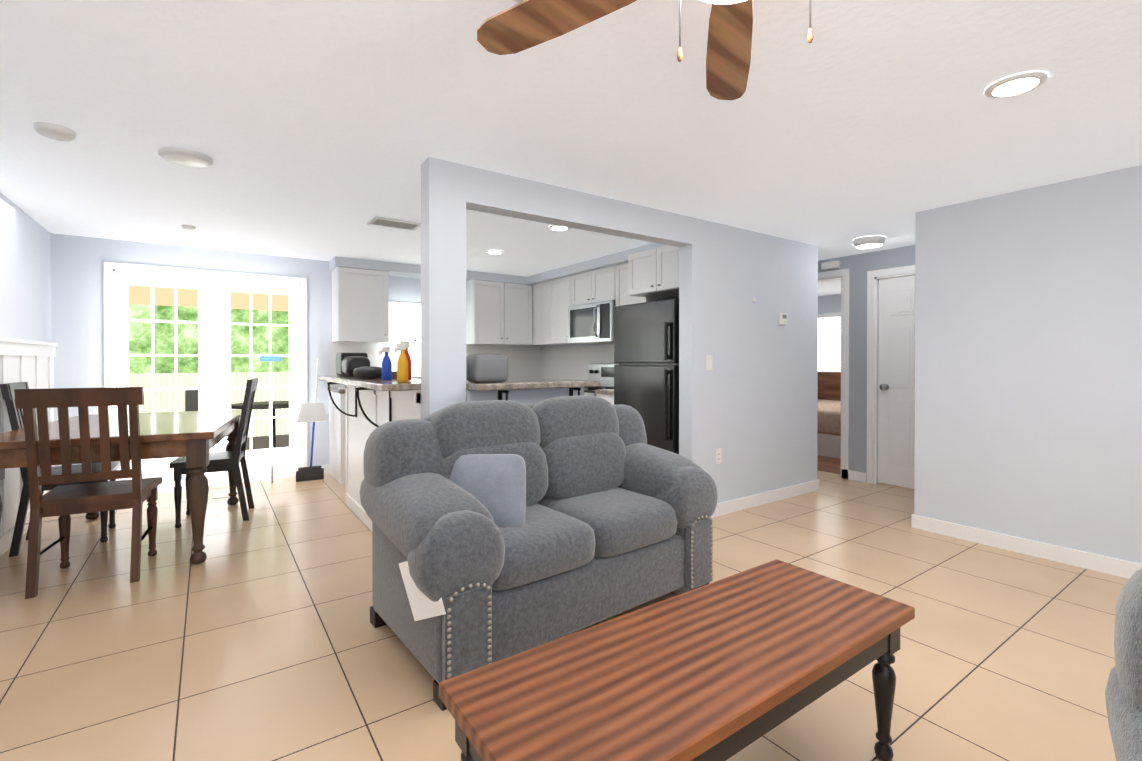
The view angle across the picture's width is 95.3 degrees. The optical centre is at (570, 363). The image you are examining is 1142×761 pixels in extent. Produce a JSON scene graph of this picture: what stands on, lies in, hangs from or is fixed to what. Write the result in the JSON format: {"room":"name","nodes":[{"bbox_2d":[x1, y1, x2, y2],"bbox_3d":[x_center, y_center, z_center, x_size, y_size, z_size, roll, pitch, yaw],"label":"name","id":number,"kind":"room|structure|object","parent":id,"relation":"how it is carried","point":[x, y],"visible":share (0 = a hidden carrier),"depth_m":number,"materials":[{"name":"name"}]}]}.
{"room":"living room","nodes":[
{"label":"living room","id":0,"kind":"room"},
{"bbox_2d":[0,192,50,342],"bbox_3d":[-1.920,0.068,0.601,0.150,2.440,10.150,0,0,-35],"label":"wall","id":1,"kind":"structure","parent":0,"point":[25,276],"depth_m":3.99,"materials":[{"name":"paint"}]},
{"bbox_2d":[0,337,57,555],"bbox_3d":[-1.840,0.563,0.659,0.045,1.450,9.850,0,0,-35],"label":"wainscoting","id":2,"kind":"structure","parent":1,"relation":"attached to","point":[31,362],"depth_m":3.76,"materials":[{"name":"white wood"}]},
{"bbox_2d":[51,233,539,466],"bbox_3d":[-2.542,0.037,6.261,5.300,2.440,0.150,0,0,-35],"label":"wall","id":3,"kind":"structure","parent":0,"point":[77,299],"depth_m":4.98,"materials":[{"name":"paint"}]},
{"bbox_2d":[117,273,214,487],"bbox_3d":[-4.033,0.180,5.211,0.767,2.105,0.040,0,0,-35],"label":"door leaf","id":4,"kind":"structure","parent":3,"relation":"in","point":[154,468],"depth_m":5.21,"materials":[{"name":"white wood"}]},
{"bbox_2d":[104,262,306,491],"bbox_3d":[-3.715,0.152,5.432,1.712,2.220,0.170,0,0,-35],"label":"door frame","id":5,"kind":"structure","parent":3,"relation":"attached to","point":[112,270],"depth_m":5.36,"materials":[{"name":"white wood"}]},
{"bbox_2d":[215,280,297,481],"bbox_3d":[-3.378,0.178,5.627,0.767,2.105,0.105,0,0,-35],"label":"door leaf","id":6,"kind":"structure","parent":3,"relation":"in","point":[285,460],"depth_m":5.63,"materials":[{"name":"wood"}]},
{"bbox_2d":[330,256,389,342],"bbox_3d":[-2.431,-0.714,6.019,0.550,0.926,0.356,0,0,-35],"label":"upper cabinet","id":7,"kind":"object","parent":3,"relation":"attached to","point":[360,287],"depth_m":5.87,"materials":[{"name":"wood"}]},
{"bbox_2d":[383,301,420,376],"bbox_3d":[-1.991,-0.300,6.631,0.930,1.030,0.210,0,0,-35],"label":"window","id":8,"kind":"structure","parent":3,"relation":"in","point":[400,323],"depth_m":6.62,"materials":[{"name":"white"}]},
{"bbox_2d":[466,271,529,346],"bbox_3d":[-0.983,-0.719,7.028,0.860,0.926,0.356,0,0,-35],"label":"upper cabinet","id":9,"kind":"object","parent":3,"relation":"attached to","point":[508,316],"depth_m":6.84,"materials":[{"name":"wood"}]},
{"bbox_2d":[0,470,1127,760],"bbox_3d":[0.973,1.302,2.623,7.200,0.050,10.150,0,0,-35],"label":"floor","id":10,"kind":"structure","parent":0,"point":[256,636],"depth_m":2.38,"materials":[{"name":"beige tile"}]},
{"bbox_2d":[0,382,119,556],"bbox_3d":[-3.625,0.701,3.736,0.547,1.140,0.470,0,0,-35],"label":"chair","id":11,"kind":"object","parent":10,"relation":"on","point":[15,415],"visible":0.48,"depth_m":3.48,"materials":[{"name":"black wood"}]},
{"bbox_2d":[14,387,161,598],"bbox_3d":[-2.859,0.704,3.146,0.536,1.140,0.547,0,0,-28],"label":"chair","id":12,"kind":"object","parent":10,"relation":"on","point":[65,502],"visible":1,"depth_m":2.98,"materials":[{"name":"brown wood"}]},
{"bbox_2d":[0,409,241,563],"bbox_3d":[-3.146,0.848,3.791,1.170,0.846,1.700,0,0,-26],"label":"dining table","id":13,"kind":"object","parent":10,"relation":"on","point":[193,437],"visible":0.75,"depth_m":3.29,"materials":[{"name":"brown wood"}]},
{"bbox_2d":[169,378,257,527],"bbox_3d":[-2.918,0.698,4.298,0.547,1.140,0.470,0,0,-26],"label":"chair","id":14,"kind":"object","parent":10,"relation":"on","point":[225,461],"visible":0.67,"depth_m":4.19,"materials":[{"name":"black wood"}]},
{"bbox_2d":[260,354,280,482],"bbox_3d":[-3.208,0.582,5.574,0.200,1.361,0.180,0,0,-35],"label":"mop","id":15,"kind":"object","parent":10,"relation":"on","point":[270,358],"visible":1,"depth_m":5.57,"materials":[{"name":"white plastic"}]},
{"bbox_2d":[296,357,328,481],"bbox_3d":[-2.865,0.594,5.747,0.340,1.332,0.281,0,0,-35],"label":"broom","id":16,"kind":"object","parent":10,"relation":"on","point":[314,412],"visible":0.96,"depth_m":5.70,"materials":[{"name":"blue plastic"}]},
{"bbox_2d":[329,391,373,482],"bbox_3d":[-2.398,0.785,5.880,0.496,0.950,0.636,0,0,-35],"label":"base cabinet","id":17,"kind":"object","parent":10,"relation":"on","point":[343,409],"depth_m":5.49,"materials":[{"name":"wood"}]},
{"bbox_2d":[327,387,365,394],"bbox_3d":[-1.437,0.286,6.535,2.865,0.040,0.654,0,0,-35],"label":"drawer","id":18,"kind":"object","parent":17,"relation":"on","point":[348,390],"depth_m":4.56,"materials":[{"name":"white wood"}]},
{"bbox_2d":[358,395,420,502],"bbox_3d":[-1.085,0.794,4.139,0.640,0.950,2.005,0,0,-35],"label":"base cabinet","id":19,"kind":"object","parent":10,"relation":"on","point":[372,413],"depth_m":3.93,"materials":[{"name":"wood"}]},
{"bbox_2d":[318,375,420,390],"bbox_3d":[-1.466,0.130,3.913,0.460,0.039,2.075,0,0,-35],"label":"countertop","id":20,"kind":"structure","parent":19,"relation":"on","point":[378,384],"depth_m":3.33,"materials":[{"name":"beige stone"}]},
{"bbox_2d":[336,341,507,388],"bbox_3d":[-1.615,0.061,4.384,0.685,0.429,3.370,0,0,-35],"label":"clutter","id":21,"kind":"object","parent":20,"relation":"on","point":[480,368],"visible":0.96,"depth_m":3.20,"materials":[{"name":"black plastic"}]},
{"bbox_2d":[362,391,533,410],"bbox_3d":[-1.079,0.299,4.153,0.670,0.040,2.025,0,0,-35],"label":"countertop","id":22,"kind":"structure","parent":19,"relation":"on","point":[403,398],"depth_m":3.30,"materials":[{"name":"white"}]},
{"bbox_2d":[506,399,545,402],"bbox_3d":[-0.519,0.302,3.699,0.872,0.040,0.650,0,0,-35],"label":"countertop","id":23,"kind":"structure","parent":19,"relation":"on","point":[517,400],"depth_m":3.30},
{"bbox_2d":[466,391,525,398],"bbox_3d":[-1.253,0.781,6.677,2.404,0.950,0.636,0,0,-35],"label":"base cabinet","id":24,"kind":"object","parent":10,"relation":"on","point":[481,394],"depth_m":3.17,"materials":[{"name":"wood"}]},
{"bbox_2d":[466,379,600,390],"bbox_3d":[-0.274,0.133,3.363,0.892,0.039,0.380,0,0,-35],"label":"countertop","id":25,"kind":"structure","parent":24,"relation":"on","point":[510,384],"depth_m":3.21,"materials":[{"name":"stone"}]},
{"bbox_2d":[359,396,717,710],"bbox_3d":[-0.113,0.734,2.728,1.765,1.085,0.898,0,0,-38],"label":"loveseat","id":26,"kind":"object","parent":10,"relation":"on","point":[502,529],"visible":1,"depth_m":2.39,"materials":[{"name":"fabric"}]},
{"bbox_2d":[526,387,597,398],"bbox_3d":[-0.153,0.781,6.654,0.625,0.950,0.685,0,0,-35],"label":"base cabinet","id":27,"kind":"object","parent":10,"relation":"on","point":[558,391],"depth_m":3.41,"materials":[{"name":"wood"}]},
{"bbox_2d":[584,363,618,395],"bbox_3d":[0.242,0.624,6.001,0.672,1.250,0.825,0,0,-35],"label":"stove","id":28,"kind":"object","parent":10,"relation":"on","point":[603,373],"visible":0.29,"depth_m":6.19,"materials":[{"name":"silver metal"}]},
{"bbox_2d":[596,395,613,404],"bbox_3d":[0.663,0.787,5.483,0.625,0.950,0.490,0,0,-35],"label":"base cabinet","id":29,"kind":"object","parent":10,"relation":"on","point":[610,398],"depth_m":5.33,"materials":[{"name":"wood"}]},
{"bbox_2d":[595,389,613,394],"bbox_3d":[0.655,0.292,5.474,0.645,0.040,0.490,0,0,-35],"label":"countertop","id":30,"kind":"structure","parent":29,"relation":"on","point":[604,391],"depth_m":5.37,"materials":[{"name":"beige stone"}]},
{"bbox_2d":[614,298,678,453],"bbox_3d":[0.933,0.350,4.878,0.820,1.810,0.795,0,0,-35],"label":"fridge","id":31,"kind":"object","parent":10,"relation":"on","point":[646,358],"visible":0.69,"depth_m":4.57,"materials":[{"name":"black metal"}]},
{"bbox_2d":[439,559,914,760],"bbox_3d":[0.390,1.033,1.481,1.400,0.500,0.500,0,0,-35],"label":"coffee table","id":32,"kind":"object","parent":10,"relation":"on","point":[726,668],"visible":1,"depth_m":1.34,"materials":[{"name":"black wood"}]},
{"bbox_2d":[1105,569,1141,760],"bbox_3d":[1.947,0.822,0.277,2.280,0.935,0.898,0,0,40],"label":"sofa","id":33,"kind":"object","parent":10,"relation":"on","point":[1123,694],"visible":1,"depth_m":1.11,"materials":[{"name":"fabric"}]},
{"bbox_2d":[0,0,1141,295],"bbox_3d":[2.265,-1.198,3.510,10.350,0.060,10.150,0,0,-35],"label":"ceiling","id":34,"kind":"structure","parent":0,"point":[324,130],"depth_m":2.45,"materials":[{"name":"paint"}]},
{"bbox_2d":[33,122,75,140],"bbox_3d":[-2.550,-1.143,2.574,0.150,0.035,0.150,0,0,-35],"label":"smoke detector","id":35,"kind":"object","parent":34,"relation":"attached to","point":[54,131],"visible":1,"depth_m":2.55,"materials":[{"name":"white plastic"}]},
{"bbox_2d":[158,147,212,167],"bbox_3d":[-2.152,-1.145,2.913,0.250,0.036,0.250,0,0,-35],"label":"recessed light","id":36,"kind":"object","parent":34,"relation":"in","point":[184,157],"visible":1,"depth_m":2.86,"materials":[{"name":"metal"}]},
{"bbox_2d":[181,225,195,229],"bbox_3d":[-3.255,-1.158,4.435,0.100,0.025,0.100,0,0,-35],"label":"detector","id":37,"kind":"object","parent":34,"relation":"attached to","point":[188,227],"visible":1,"depth_m":4.41,"materials":[{"name":"white plastic"}]},
{"bbox_2d":[367,216,420,230],"bbox_3d":[-1.460,-1.163,4.333,0.400,0.014,0.260,0,0,-35],"label":"ceiling vent","id":38,"kind":"object","parent":34,"relation":"in","point":[393,223],"visible":0.92,"depth_m":4.30,"materials":[{"name":"metal"}]},
{"bbox_2d":[486,250,503,253],"bbox_3d":[-0.798,-1.167,5.465,0.180,0.018,0.180,0,0,-35],"label":"recessed light","id":39,"kind":"object","parent":34,"relation":"in","point":[494,251],"visible":1,"depth_m":5.43,"materials":[{"name":"white plastic"}]},
{"bbox_2d":[549,225,568,230],"bbox_3d":[-0.100,-1.162,4.464,0.180,0.018,0.180,0,0,-35],"label":"recessed light","id":40,"kind":"object","parent":34,"relation":"in","point":[556,228],"visible":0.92,"depth_m":4.44,"materials":[{"name":"white plastic"}]},
{"bbox_2d":[477,0,813,100],"bbox_3d":[0.344,-0.917,1.135,1.430,0.465,1.466,0,0,-35],"label":"ceiling fan","id":41,"kind":"object","parent":34,"relation":"hanging from","point":[521,26],"visible":1,"depth_m":1.50,"materials":[{"name":"wood"}]},
{"bbox_2d":[853,235,884,248],"bbox_3d":[2.798,-1.135,4.887,0.260,0.076,0.260,0,0,-35],"label":"light","id":42,"kind":"object","parent":34,"relation":"attached to","point":[867,242],"visible":1,"depth_m":4.80,"materials":[{"name":"white glass"}]},
{"bbox_2d":[984,71,1047,97],"bbox_3d":[1.845,-1.149,2.163,0.200,0.018,0.200,0,0,-35],"label":"recessed light","id":43,"kind":"object","parent":34,"relation":"in","point":[1015,85],"visible":0.98,"depth_m":2.14,"materials":[{"name":"white plastic"}]},
{"bbox_2d":[540,343,613,346],"bbox_3d":[0.617,0.037,6.231,0.150,2.440,3.510,0,0,-35],"label":"wall","id":44,"kind":"structure","parent":0,"point":[570,345],"depth_m":6.98,"materials":[{"name":"paint"}]},
{"bbox_2d":[530,271,549,346],"bbox_3d":[-0.272,-0.719,7.011,0.404,0.926,0.549,0,0,-35],"label":"upper cabinet","id":45,"kind":"object","parent":44,"relation":"attached to","point":[540,283],"depth_m":6.95,"materials":[{"name":"wood"}]},
{"bbox_2d":[550,267,589,346],"bbox_3d":[0.009,-0.717,6.640,0.367,0.926,0.491,0,0,-35],"label":"upper cabinet","id":46,"kind":"object","parent":44,"relation":"attached to","point":[560,279],"depth_m":6.54,"materials":[{"name":"wood"}]},
{"bbox_2d":[570,255,613,305],"bbox_3d":[0.389,-0.937,6.093,0.367,0.480,0.830,0,0,-35],"label":"upper cabinet","id":47,"kind":"object","parent":44,"relation":"attached to","point":[592,281],"depth_m":5.94,"materials":[{"name":"wood"}]},
{"bbox_2d":[568,300,614,343],"bbox_3d":[0.337,-0.467,6.061,0.461,0.450,0.825,0,0,-35],"label":"microwave","id":48,"kind":"object","parent":47,"relation":"attached to","point":[590,323],"visible":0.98,"depth_m":5.91,"materials":[{"name":"silver metal"}]},
{"bbox_2d":[614,251,664,305],"bbox_3d":[0.769,-0.711,5.548,0.367,0.926,0.490,0,0,-35],"label":"upper cabinet","id":49,"kind":"object","parent":44,"relation":"attached to","point":[620,299],"depth_m":5.55,"materials":[{"name":"wood"}]},
{"bbox_2d":[626,243,678,298],"bbox_3d":[1.035,-0.918,4.946,0.617,0.506,0.790,0,0,-35],"label":"upper cabinet","id":50,"kind":"object","parent":44,"relation":"attached to","point":[652,270],"depth_m":4.87,"materials":[{"name":"wood"}]},
{"bbox_2d":[421,157,817,503],"bbox_3d":[0.794,0.049,4.131,3.980,2.440,0.140,0,0,-35],"label":"wall","id":51,"kind":"structure","parent":0,"point":[748,403],"depth_m":4.30,"materials":[{"name":"paint"}]},
{"bbox_2d":[706,355,711,369],"bbox_3d":[1.137,-0.009,4.278,0.078,0.125,0.008,0,0,-35],"label":"switch plate","id":52,"kind":"object","parent":51,"relation":"attached to","point":[708,362],"visible":1,"depth_m":4.27,"materials":[{"name":"white plastic"}]},
{"bbox_2d":[715,448,721,463],"bbox_3d":[1.232,0.773,4.349,0.078,0.125,0.008,0,0,-35],"label":"outlet","id":53,"kind":"object","parent":51,"relation":"attached to","point":[718,456],"visible":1,"depth_m":4.35,"materials":[{"name":"white plastic"}]},
{"bbox_2d":[711,480,819,517],"bbox_3d":[1.729,1.216,4.694,1.841,0.100,0.015,0,0,-35],"label":"baseboard","id":54,"kind":"structure","parent":51,"relation":"attached to","point":[751,501],"depth_m":4.70,"materials":[{"name":"white wood"}]},
{"bbox_2d":[779,313,786,324],"bbox_3d":[1.975,-0.415,4.848,0.100,0.110,0.030,0,0,-35],"label":"thermostat","id":55,"kind":"object","parent":51,"relation":"attached to","point":[782,318],"visible":0.98,"depth_m":4.83,"materials":[{"name":"white plastic"}]},
{"bbox_2d":[817,455,840,474],"bbox_3d":[4.404,1.279,6.750,3.150,0.052,7.300,0,0,-35],"label":"floor","id":56,"kind":"structure","parent":0,"point":[828,464],"depth_m":6.48,"materials":[{"name":"brown wood"}]},
{"bbox_2d":[817,372,840,458],"bbox_3d":[4.017,0.698,7.940,2.020,1.100,1.940,0,0,-35],"label":"bed","id":57,"kind":"object","parent":56,"relation":"on","point":[829,416],"visible":0.02,"depth_m":7.10,"materials":[{"name":"brown wood"}]},
{"bbox_2d":[818,294,840,313],"bbox_3d":[5.634,0.030,7.601,0.150,2.440,7.300,0,0,-35],"label":"wall","id":58,"kind":"structure","parent":0,"point":[829,303],"depth_m":9.08,"materials":[{"name":"paint"}]},
{"bbox_2d":[818,312,840,371],"bbox_3d":[4.866,-0.280,8.527,0.050,1.190,2.260,0,0,-35],"label":"window blinds","id":59,"kind":"object","parent":58,"relation":"attached to","point":[829,342],"depth_m":9.06,"materials":[{"name":"white"}]},
{"bbox_2d":[818,245,914,481],"bbox_3d":[2.358,0.034,6.793,0.150,2.440,4.880,0,0,-35],"label":"wall","id":60,"kind":"structure","parent":0,"point":[859,266],"depth_m":5.60,"materials":[{"name":"paint"}]},
{"bbox_2d":[821,260,839,269],"bbox_3d":[2.905,-1.100,5.827,0.050,0.080,0.200,0,0,-35],"label":"door chime","id":61,"kind":"object","parent":60,"relation":"attached to","point":[830,265],"visible":1,"depth_m":5.80,"materials":[{"name":"white plastic"}]},
{"bbox_2d":[842,469,865,481],"bbox_3d":[3.064,1.211,5.643,0.015,0.100,0.255,0,0,-35],"label":"baseboard","id":62,"kind":"structure","parent":60,"relation":"attached to","point":[852,475],"depth_m":5.62,"materials":[{"name":"white wood"}]},
{"bbox_2d":[818,265,914,483],"bbox_3d":[3.150,0.111,5.644,0.165,2.300,2.110,0,0,-35],"label":"door frame","id":63,"kind":"structure","parent":60,"relation":"attached to","point":[873,276],"depth_m":5.50,"materials":[{"name":"white wood"}]},
{"bbox_2d":[878,275,914,488],"bbox_3d":[3.429,0.183,5.139,0.124,2.130,0.770,0,0,-35],"label":"door leaf","id":64,"kind":"structure","parent":60,"relation":"in","point":[896,412],"depth_m":5.31,"materials":[{"name":"wood"}]},
{"bbox_2d":[914,165,1141,563],"bbox_3d":[4.230,0.061,1.912,0.150,2.440,5.270,0,0,-35],"label":"wall","id":65,"kind":"structure","parent":0,"point":[1028,363],"depth_m":3.43,"materials":[{"name":"paint"}]},
{"bbox_2d":[911,514,1141,578],"bbox_3d":[4.116,1.231,1.958,0.040,0.100,5.105,0,0,-35],"label":"baseboard","id":66,"kind":"structure","parent":65,"relation":"attached to","point":[1102,564],"depth_m":3.45,"materials":[{"name":"white wood"}]},
{"label":"outside","id":67,"kind":"structure","parent":0,"visible":0},
{"bbox_2d":[129,285,288,449],"bbox_3d":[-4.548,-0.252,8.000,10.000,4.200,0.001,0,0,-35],"label":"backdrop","id":68,"kind":"structure","parent":67,"point":[140,374],"depth_m":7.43,"materials":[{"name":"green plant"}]},
{"label":"ground","id":69,"kind":"structure","parent":67,"visible":0},
{"bbox_2d":[185,390,288,447],"bbox_3d":[-4.010,0.779,6.796,1.640,0.950,1.040,0,0,-35],"label":"patio furniture","id":70,"kind":"object","parent":69,"relation":"on","point":[191,401],"visible":0.12,"depth_m":6.42,"materials":[{"name":"metal"}]}
]}

